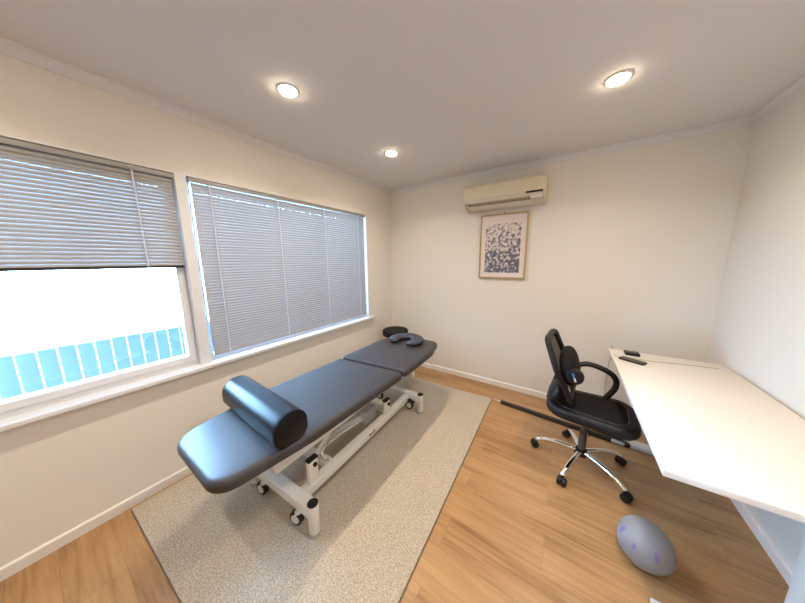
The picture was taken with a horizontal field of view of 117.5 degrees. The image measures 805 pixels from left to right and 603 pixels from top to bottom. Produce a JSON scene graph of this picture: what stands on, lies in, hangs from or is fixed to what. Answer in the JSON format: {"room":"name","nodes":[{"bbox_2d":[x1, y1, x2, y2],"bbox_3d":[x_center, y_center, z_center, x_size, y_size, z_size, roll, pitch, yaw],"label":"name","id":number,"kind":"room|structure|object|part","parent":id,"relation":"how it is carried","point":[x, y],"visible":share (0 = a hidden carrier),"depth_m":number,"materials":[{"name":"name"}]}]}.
{"room":"massage therapy room","nodes":[
{"label":"massage therapy room","id":0,"kind":"room"},
{"bbox_2d":[0,53,391,567],"bbox_3d":[-1.411,-0.021,1.790,0.140,2.400,4.300,6,11,33],"label":"wall","id":1,"kind":"structure","parent":0,"point":[59,472],"depth_m":1.43,"materials":[{"name":"white paint"}]},
{"bbox_2d":[0,466,191,581],"bbox_3d":[-1.339,1.139,1.943,0.013,0.061,4.300,6,11,33],"label":"baseboard","id":2,"kind":"structure","parent":1,"relation":"attached to","point":[31,557],"depth_m":1.34,"materials":[{"name":"white paint"}]},
{"bbox_2d":[0,144,198,419],"bbox_3d":[-1.727,-0.124,1.322,0.080,1.273,0.850,6,11,33],"label":"window","id":3,"kind":"structure","parent":1,"relation":"in","point":[17,405],"depth_m":1.45,"materials":[{"name":"white paint"}]},
{"bbox_2d":[0,136,184,271],"bbox_3d":[-1.672,-0.453,1.235,0.035,0.581,0.835,6,11,33],"label":"blind","id":4,"kind":"object","parent":3,"relation":"attached to","point":[53,216],"visible":1,"depth_m":1.25,"materials":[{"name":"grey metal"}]},
{"bbox_3d":[-1.671,-0.175,1.283,0.022,0.016,0.819,6,11,33],"label":"rail","id":5,"kind":"part","parent":4,"relation":"part of","materials":[{"name":"black"}]},
{"bbox_2d":[0,133,368,316],"bbox_3d":[-1.220,-0.250,2.033,0.133,1.277,2.623,6,11,33],"label":"trim","id":6,"kind":"structure","parent":1,"relation":"attached to","point":[1,134],"depth_m":1.64,"materials":[{"name":"white paint"}]},
{"bbox_2d":[0,316,374,431],"bbox_3d":[-1.161,0.394,2.108,0.100,0.026,2.760,6,11,33],"label":"trim","id":7,"kind":"structure","parent":1,"relation":"attached to","point":[15,421],"depth_m":1.47,"materials":[{"name":"white paint"}]},
{"bbox_2d":[171,172,211,364],"bbox_3d":[-1.457,-0.186,1.682,0.134,1.273,0.058,6,11,33],"label":"trim","id":8,"kind":"structure","parent":1,"relation":"attached to","point":[180,192],"depth_m":1.63,"materials":[{"name":"white paint"}]},
{"bbox_2d":[0,37,390,193],"bbox_3d":[-1.347,-1.172,1.547,0.036,0.050,4.300,6,11,33],"label":"trim","id":9,"kind":"structure","parent":1,"relation":"attached to","point":[7,47],"depth_m":1.39,"materials":[{"name":"white paint"}]},
{"bbox_2d":[186,178,364,359],"bbox_3d":[-0.990,-0.315,2.420,0.070,1.273,1.707,6,11,33],"label":"window","id":10,"kind":"structure","parent":1,"relation":"in","point":[213,356],"depth_m":1.83,"materials":[{"name":"white paint"}]},
{"bbox_2d":[187,177,366,354],"bbox_3d":[-0.933,-0.325,2.378,0.035,1.226,1.673,6,11,33],"label":"blind","id":11,"kind":"object","parent":10,"relation":"attached to","point":[272,269],"visible":1,"depth_m":2.10,"materials":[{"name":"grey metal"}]},
{"bbox_3d":[-0.930,0.272,2.480,0.022,0.016,1.657,6,11,33],"label":"rail","id":12,"kind":"part","parent":11,"relation":"part of","materials":[{"name":"grey metal"}]},
{"bbox_2d":[0,366,788,602],"bbox_3d":[-0.070,1.329,1.119,3.340,0.060,4.580,6,11,33],"label":"floor","id":13,"kind":"structure","parent":0,"point":[505,531],"depth_m":1.28,"materials":[{"name":"brown wood"}]},
{"bbox_2d":[131,376,491,602],"bbox_3d":[-0.307,1.145,2.012,1.597,0.011,2.395,6,11,33],"label":"rug","id":14,"kind":"object","parent":13,"relation":"on","point":[379,511],"visible":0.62,"depth_m":1.39,"materials":[{"name":"carpet"}]},
{"bbox_2d":[177,338,436,538],"bbox_3d":[-0.385,0.844,1.974,0.723,0.595,2.067,6,11,33],"label":"massage table","id":15,"kind":"object","parent":14,"relation":"on","point":[224,452],"visible":0.94,"depth_m":1.48,"materials":[{"name":"grey leather"}]},
{"bbox_3d":[-0.979,1.106,1.612,0.060,0.170,0.060,6,11,33],"label":"foot post","id":16,"kind":"part","parent":15,"relation":"part of","materials":[{"name":"white metal"}]},
{"bbox_2d":[222,375,307,448],"bbox_3d":[-0.774,0.572,1.339,0.617,0.164,0.168,7,12,36],"label":"bolster cushion","id":17,"kind":"object","parent":15,"relation":"on","point":[280,422],"visible":1,"depth_m":1.21,"materials":[{"name":"black leather"}]},
{"bbox_2d":[177,359,401,493],"bbox_3d":[-0.612,0.641,1.597,0.664,0.062,1.236,6,11,33],"label":"cushion","id":18,"kind":"object","parent":15,"relation":"on","point":[224,452],"depth_m":1.31,"materials":[{"name":"grey leather"}]},
{"bbox_3d":[-0.475,1.153,1.308,0.060,0.170,0.060,6,11,33],"label":"foot post","id":19,"kind":"part","parent":15,"relation":"part of","materials":[{"name":"white metal"}]},
{"bbox_3d":[-0.612,0.724,1.645,0.470,0.117,1.050,5,11,31],"label":"cushion frame","id":20,"kind":"part","parent":15,"relation":"part of","materials":[{"name":"white metal"}]},
{"bbox_3d":[-0.472,0.846,1.565,0.024,0.236,0.335,5,11,31],"label":"lift arm","id":21,"kind":"part","parent":15,"relation":"part of","materials":[{"name":"white metal"}]},
{"bbox_3d":[-0.267,1.020,1.893,0.050,0.060,1.180,5,11,31],"label":"rail","id":22,"kind":"part","parent":15,"relation":"part of","materials":[{"name":"white metal"}]},
{"bbox_3d":[-0.229,0.783,1.959,0.024,0.244,0.283,5,11,31],"label":"lift arm","id":23,"kind":"part","parent":15,"relation":"part of","materials":[{"name":"white metal"}]},
{"bbox_2d":[343,338,436,376],"bbox_3d":[-0.051,0.497,2.422,0.669,0.064,0.857,6,11,33],"label":"cushion","id":24,"kind":"object","parent":15,"relation":"on","point":[398,358],"depth_m":2.25,"materials":[{"name":"grey leather"}]},
{"bbox_2d":[389,333,423,345],"bbox_3d":[0.056,0.398,2.628,0.374,0.060,0.299,6,11,33],"label":"pillow","id":25,"kind":"object","parent":15,"relation":"on","point":[415,339],"visible":1,"depth_m":2.58,"materials":[{"name":"grey fabric"}]},
{"bbox_3d":[0.172,0.973,2.350,0.060,0.170,0.060,6,11,33],"label":"foot post","id":26,"kind":"part","parent":15,"relation":"part of","materials":[{"name":"white metal"}]},
{"bbox_2d":[383,326,407,337],"bbox_3d":[-0.094,0.644,3.339,0.344,0.552,0.344,6,11,33],"label":"stool","id":27,"kind":"object","parent":13,"relation":"on","point":[388,331],"visible":0.59,"depth_m":3.23,"materials":[{"name":"black leather"}]},
{"bbox_2d":[494,399,629,448],"bbox_3d":[1.372,1.081,2.244,1.059,0.033,0.034,7,12,38],"label":"bar","id":28,"kind":"object","parent":13,"relation":"on","point":[523,409],"visible":1,"depth_m":2.20,"materials":[{"name":"grey metal"}]},
{"bbox_2d":[530,329,640,503],"bbox_3d":[1.266,0.710,1.712,0.600,0.944,0.611,6,11,33],"label":"office chair","id":29,"kind":"object","parent":13,"relation":"on","point":[606,415],"visible":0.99,"depth_m":1.64,"materials":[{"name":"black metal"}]},
{"bbox_3d":[1.157,1.075,1.856,0.262,0.068,0.033,7,12,37],"label":"leg","id":30,"kind":"part","parent":29,"relation":"part of","materials":[{"name":"silver metal"}]},
{"bbox_3d":[1.145,0.444,1.761,0.182,0.379,0.407,7,12,38],"label":"backrest","id":31,"kind":"part","parent":29,"relation":"part of","materials":[{"name":"black"}]},
{"bbox_3d":[1.146,0.444,1.760,0.212,0.433,0.447,7,12,38],"label":"backrest frame","id":32,"kind":"part","parent":29,"relation":"part of","materials":[{"name":"black plastic"}]},
{"bbox_3d":[1.153,1.106,1.671,0.262,0.068,0.033,-7,12,-34],"label":"leg","id":33,"kind":"part","parent":29,"relation":"part of","materials":[{"name":"silver metal"}]},
{"bbox_3d":[1.337,1.064,1.910,0.033,0.068,0.262,3,10,19],"label":"leg","id":34,"kind":"part","parent":29,"relation":"part of","materials":[{"name":"silver metal"}]},
{"bbox_3d":[1.301,0.734,1.697,0.407,0.022,0.333,6,11,33],"label":"seat panel","id":35,"kind":"part","parent":29,"relation":"part of","materials":[{"name":"black fabric"}]},
{"bbox_3d":[1.303,0.754,1.698,0.517,0.070,0.434,6,11,33],"label":"seat","id":36,"kind":"part","parent":29,"relation":"part of","materials":[{"name":"black leather"}]},
{"bbox_3d":[1.452,0.598,1.851,0.121,0.264,0.283,-8,12,-36],"label":"armrest","id":37,"kind":"part","parent":29,"relation":"part of","materials":[{"name":"black plastic"}]},
{"bbox_3d":[1.444,1.089,1.757,0.262,0.068,0.033,0,10,1],"label":"leg","id":38,"kind":"part","parent":29,"relation":"part of","materials":[{"name":"silver metal"}]},
{"bbox_3d":[1.331,1.115,1.610,0.033,0.068,0.262,-3,10,-17],"label":"leg","id":39,"kind":"part","parent":29,"relation":"part of","materials":[{"name":"silver metal"}]},
{"bbox_2d":[616,515,676,575],"bbox_3d":[1.173,1.172,1.182,0.210,0.210,0.210,6,11,33],"label":"exercise ball","id":40,"kind":"object","parent":13,"relation":"on","point":[642,541],"visible":1,"depth_m":1.13,"materials":[{"name":"grey rubber"}]},
{"bbox_2d":[608,348,804,602],"bbox_3d":[1.563,0.874,1.325,0.617,0.734,1.420,6,11,33],"label":"desk","id":41,"kind":"object","parent":13,"relation":"on","point":[710,429],"visible":0.93,"depth_m":1.03,"materials":[{"name":"white laminate"}]},
{"bbox_2d":[624,350,639,356],"bbox_3d":[1.758,0.397,1.873,0.085,0.022,0.080,6,11,33],"label":"card reader","id":42,"kind":"object","parent":41,"relation":"on","point":[627,352],"visible":1,"depth_m":1.86,"materials":[{"name":"black plastic"}]},
{"bbox_2d":[618,356,646,365],"bbox_3d":[1.647,0.423,1.751,0.068,0.012,0.144,-6,11,-28],"label":"remote control","id":43,"kind":"object","parent":41,"relation":"on","point":[624,358],"visible":1,"depth_m":1.74,"materials":[{"name":"black plastic"}]},
{"bbox_2d":[615,355,717,368],"bbox_3d":[1.844,0.429,1.724,0.539,0.004,0.040,5,11,28],"label":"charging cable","id":44,"kind":"object","parent":41,"relation":"on","point":[615,355],"visible":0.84,"depth_m":1.70,"materials":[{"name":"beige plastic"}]},
{"bbox_3d":[1.316,0.971,0.777,0.080,0.680,0.060,6,11,33],"label":"leg","id":45,"kind":"part","parent":41,"relation":"part of","materials":[{"name":"white metal"}]},
{"bbox_2d":[0,0,804,189],"bbox_3d":[-0.089,-1.096,0.709,3.340,0.060,4.580,6,11,33],"label":"ceiling","id":46,"kind":"structure","parent":0,"point":[452,87],"depth_m":1.18,"materials":[{"name":"white paint"}]},
{"bbox_2d":[276,82,299,97],"bbox_3d":[-0.634,-1.165,1.353,0.120,0.010,0.120,6,11,33],"label":"recessed light","id":47,"kind":"object","parent":46,"relation":"in","point":[286,89],"visible":1,"depth_m":1.34,"materials":[{"name":"white paint"}]},
{"bbox_2d":[279,85,296,96],"bbox_3d":[-0.634,-1.165,1.353,0.088,0.010,0.088,6,11,33],"label":"diffuser","id":48,"kind":"object","parent":47,"relation":"attached to","point":[286,90],"depth_m":1.34,"materials":[{"name":"beige plastic"}]},
{"bbox_2d":[384,150,397,155],"bbox_3d":[-0.099,-1.304,2.154,0.120,0.010,0.120,6,11,33],"label":"recessed light","id":49,"kind":"object","parent":46,"relation":"in","point":[388,152],"visible":1,"depth_m":2.14,"materials":[{"name":"beige plastic"}]},
{"bbox_2d":[386,151,395,155],"bbox_3d":[-0.099,-1.304,2.154,0.088,0.010,0.088,6,11,33],"label":"diffuser","id":50,"kind":"object","parent":49,"relation":"attached to","point":[389,153],"depth_m":2.14,"materials":[{"name":"beige plastic"}]},
{"bbox_2d":[604,70,633,86],"bbox_3d":[1.133,-1.167,1.283,0.120,0.010,0.120,6,11,33],"label":"recessed light","id":51,"kind":"object","parent":46,"relation":"in","point":[620,77],"visible":1,"depth_m":1.27,"materials":[{"name":"beige plastic"}]},
{"bbox_2d":[607,73,629,85],"bbox_3d":[1.133,-1.166,1.283,0.088,0.010,0.088,6,11,33],"label":"diffuser","id":52,"kind":"object","parent":51,"relation":"attached to","point":[615,79],"depth_m":1.28,"materials":[{"name":"beige plastic"}]},
{"bbox_2d":[390,120,754,407],"bbox_3d":[1.151,-0.200,2.734,3.340,2.400,0.140,6,11,33],"label":"wall","id":53,"kind":"structure","parent":0,"point":[628,249],"depth_m":2.26,"materials":[{"name":"white paint"}]},
{"bbox_2d":[420,362,546,398],"bbox_3d":[1.118,0.964,2.866,3.034,0.061,0.013,6,11,33],"label":"baseboard","id":54,"kind":"structure","parent":53,"relation":"attached to","point":[427,365],"depth_m":2.91,"materials":[{"name":"white paint"}]},
{"bbox_2d":[478,211,529,278],"bbox_3d":[1.070,-0.594,2.619,0.478,0.690,0.025,6,11,33],"label":"framed print","id":55,"kind":"object","parent":53,"relation":"attached to","point":[503,237],"visible":1,"depth_m":2.61,"materials":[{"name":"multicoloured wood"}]},
{"bbox_2d":[464,173,548,213],"bbox_3d":[1.018,-1.070,2.464,0.760,0.244,0.204,6,11,33],"label":"air conditioner","id":56,"kind":"object","parent":53,"relation":"attached to","point":[528,191],"visible":1,"depth_m":2.38,"materials":[{"name":"beige plastic"}]},
{"bbox_2d":[468,196,529,206],"bbox_3d":[0.962,-0.991,2.462,0.582,0.046,0.081,6,11,33],"label":"air vent","id":57,"kind":"object","parent":56,"relation":"attached to","point":[504,201],"depth_m":2.42,"materials":[{"name":"grey plastic"}]},
{"bbox_3d":[0.970,-1.104,2.386,0.754,0.144,0.033,6,11,33],"label":"panel","id":58,"kind":"part","parent":56,"relation":"part of","materials":[{"name":"beige plastic"}]},
{"bbox_2d":[390,116,751,193],"bbox_3d":[1.094,-1.346,2.466,3.000,0.050,0.036,6,11,33],"label":"trim","id":59,"kind":"structure","parent":53,"relation":"attached to","point":[744,121],"depth_m":2.08,"materials":[{"name":"white paint"}]},
{"bbox_2d":[705,89,804,571],"bbox_3d":[1.252,0.254,0.037,0.140,2.400,4.300,6,11,33],"label":"wall","id":60,"kind":"structure","parent":0,"point":[758,332],"depth_m":1.39,"materials":[{"name":"white paint"}]},
{"bbox_2d":[730,498,793,585],"bbox_3d":[1.193,1.402,0.269,0.013,0.061,4.287,6,11,33],"label":"baseboard","id":61,"kind":"structure","parent":60,"relation":"attached to","point":[766,543],"depth_m":1.24,"materials":[{"name":"white paint"}]},
{"bbox_2d":[751,74,804,124],"bbox_3d":[1.170,-0.912,-0.110,0.036,0.050,4.300,6,11,33],"label":"trim","id":62,"kind":"structure","parent":60,"relation":"attached to","point":[798,85],"depth_m":1.43,"materials":[{"name":"white paint"}]},
{"label":"outside","id":63,"kind":"structure","parent":0,"visible":0},
{"bbox_2d":[0,299,208,399],"bbox_3d":[-7.140,1.056,6.035,13.860,0.050,24.000,6,11,33],"label":"ground","id":64,"kind":"structure","parent":63,"point":[18,336],"depth_m":7.51,"materials":[{"name":"white"}]},
{"bbox_2d":[0,322,213,399],"bbox_3d":[-2.768,0.992,2.179,0.070,1.294,8.543,6,11,33],"label":"fence","id":65,"kind":"object","parent":64,"relation":"on","point":[27,364],"visible":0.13,"depth_m":2.09,"materials":[{"name":"teal glass"}]}
]}

